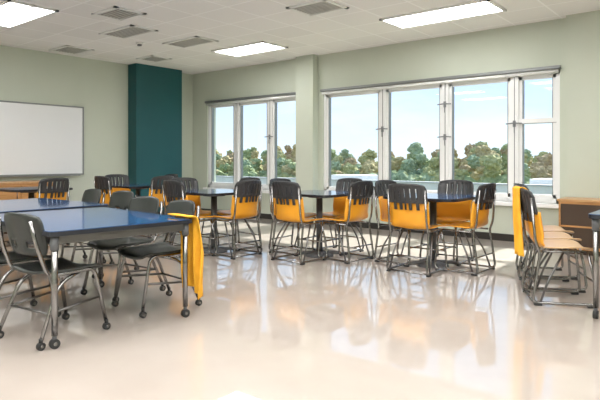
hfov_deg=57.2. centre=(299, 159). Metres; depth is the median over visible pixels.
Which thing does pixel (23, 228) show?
chair
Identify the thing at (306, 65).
pilaster
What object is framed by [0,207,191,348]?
table
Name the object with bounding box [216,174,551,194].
neighboring building
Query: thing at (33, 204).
table
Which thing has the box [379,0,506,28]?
ceiling light
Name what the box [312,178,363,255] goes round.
chair
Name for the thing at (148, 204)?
chair
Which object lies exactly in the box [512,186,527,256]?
jacket
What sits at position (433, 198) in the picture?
pedestal table
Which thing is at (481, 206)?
chair
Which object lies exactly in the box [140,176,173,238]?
chair
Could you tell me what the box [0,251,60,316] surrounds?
chair
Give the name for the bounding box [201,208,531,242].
baseboard
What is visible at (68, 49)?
ceiling vent
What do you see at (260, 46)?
ceiling light
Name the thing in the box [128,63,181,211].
column
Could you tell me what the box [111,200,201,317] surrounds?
chair
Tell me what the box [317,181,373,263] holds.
chair
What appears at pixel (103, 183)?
chair
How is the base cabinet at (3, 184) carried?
on the floor
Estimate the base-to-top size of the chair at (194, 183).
0.917 m
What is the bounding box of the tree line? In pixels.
[216,141,551,183]
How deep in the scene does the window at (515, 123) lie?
8.34 m
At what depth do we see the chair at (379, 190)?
6.24 m
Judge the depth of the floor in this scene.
3.71 m
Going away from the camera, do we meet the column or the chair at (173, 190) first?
the chair at (173, 190)
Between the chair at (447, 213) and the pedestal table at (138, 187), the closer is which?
the chair at (447, 213)
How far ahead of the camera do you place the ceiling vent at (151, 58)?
10.21 m
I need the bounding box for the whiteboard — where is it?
[0,100,83,176]
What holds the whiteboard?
attached to the wall at (100, 87)
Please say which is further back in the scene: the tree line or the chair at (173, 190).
the tree line
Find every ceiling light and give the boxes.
[0,0,58,27]
[211,41,287,56]
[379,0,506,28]
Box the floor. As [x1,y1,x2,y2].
[0,215,599,399]
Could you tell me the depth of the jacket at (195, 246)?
4.09 m
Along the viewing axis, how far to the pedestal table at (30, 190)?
7.53 m
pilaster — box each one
[296,54,317,222]
[566,10,599,197]
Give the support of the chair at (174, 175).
on the floor
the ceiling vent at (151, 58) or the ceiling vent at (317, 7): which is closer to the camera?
the ceiling vent at (317, 7)
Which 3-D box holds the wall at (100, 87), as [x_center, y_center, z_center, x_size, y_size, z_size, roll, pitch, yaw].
[-5.990,-0.370,7.953,0.250,3.040,11.600,0,0,39]
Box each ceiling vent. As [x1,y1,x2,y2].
[48,45,93,54]
[91,6,145,20]
[98,24,157,38]
[136,55,171,61]
[162,36,218,47]
[286,0,348,16]
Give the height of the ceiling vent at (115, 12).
0.015 m
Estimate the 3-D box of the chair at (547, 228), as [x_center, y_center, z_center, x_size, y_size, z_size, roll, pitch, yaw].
[2.442,0.691,5.533,0.546,0.917,0.472,0,0,7]
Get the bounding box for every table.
[0,186,72,243]
[0,198,108,276]
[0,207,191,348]
[112,183,161,196]
[185,189,251,253]
[297,190,364,257]
[383,193,475,268]
[588,210,599,318]
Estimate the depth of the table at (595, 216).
3.97 m
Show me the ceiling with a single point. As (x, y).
(231, 23)
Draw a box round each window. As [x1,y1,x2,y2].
[203,92,295,192]
[320,65,560,208]
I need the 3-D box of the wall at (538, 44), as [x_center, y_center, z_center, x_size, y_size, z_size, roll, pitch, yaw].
[2.635,-0.370,8.218,12.750,3.040,0.250,0,0,39]
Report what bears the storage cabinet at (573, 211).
on the floor
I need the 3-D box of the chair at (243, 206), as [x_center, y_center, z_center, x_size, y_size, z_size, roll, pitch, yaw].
[-0.760,0.691,6.650,0.546,0.917,0.472,0,0,40]
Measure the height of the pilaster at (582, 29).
3.040 m
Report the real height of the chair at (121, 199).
0.822 m
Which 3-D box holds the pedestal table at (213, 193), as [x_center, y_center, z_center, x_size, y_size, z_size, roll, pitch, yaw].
[-1.081,0.770,6.913,0.840,0.760,0.840,0,0,39]
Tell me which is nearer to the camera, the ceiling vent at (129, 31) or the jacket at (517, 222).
the jacket at (517, 222)
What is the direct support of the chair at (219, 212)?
on the floor
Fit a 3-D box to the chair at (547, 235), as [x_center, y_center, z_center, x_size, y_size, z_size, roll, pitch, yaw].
[2.258,0.691,5.026,0.546,0.917,0.472,0,0,9]
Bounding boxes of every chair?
[0,212,110,350]
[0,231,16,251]
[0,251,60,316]
[28,178,69,247]
[48,189,105,262]
[71,191,138,278]
[80,196,165,301]
[94,176,127,208]
[105,174,130,191]
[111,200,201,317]
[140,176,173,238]
[162,174,177,214]
[162,180,216,257]
[169,177,218,245]
[208,180,262,259]
[217,177,260,251]
[269,178,315,256]
[270,181,327,264]
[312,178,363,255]
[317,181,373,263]
[374,180,426,266]
[386,183,447,276]
[419,180,474,265]
[434,183,495,275]
[514,183,576,279]
[515,185,587,292]
[520,188,592,307]
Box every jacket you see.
[168,213,203,299]
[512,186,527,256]
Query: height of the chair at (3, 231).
0.822 m
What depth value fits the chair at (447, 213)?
6.41 m
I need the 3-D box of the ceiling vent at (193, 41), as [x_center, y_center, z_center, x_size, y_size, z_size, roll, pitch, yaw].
[-1.757,-1.883,8.801,0.850,0.015,0.450,0,0,39]
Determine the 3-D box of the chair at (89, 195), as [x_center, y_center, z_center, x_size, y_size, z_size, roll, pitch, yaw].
[-2.500,0.738,6.095,0.470,0.822,0.554,0,0,42]
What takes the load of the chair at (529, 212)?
on the floor
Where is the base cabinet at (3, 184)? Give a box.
[0,180,52,233]
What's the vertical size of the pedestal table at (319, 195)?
0.760 m
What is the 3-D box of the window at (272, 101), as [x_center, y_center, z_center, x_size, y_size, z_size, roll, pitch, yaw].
[-1.003,-0.310,11.053,2.650,1.910,0.200,0,0,39]
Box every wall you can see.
[0,45,192,209]
[193,18,565,234]
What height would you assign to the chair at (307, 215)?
0.917 m
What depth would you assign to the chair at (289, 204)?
6.14 m
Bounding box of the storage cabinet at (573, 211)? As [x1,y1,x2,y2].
[557,197,599,256]
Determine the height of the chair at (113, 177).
0.917 m
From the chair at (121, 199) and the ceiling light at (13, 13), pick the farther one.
the ceiling light at (13, 13)
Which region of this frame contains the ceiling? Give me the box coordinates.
[0,0,599,74]
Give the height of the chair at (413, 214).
0.917 m
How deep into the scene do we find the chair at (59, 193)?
7.24 m

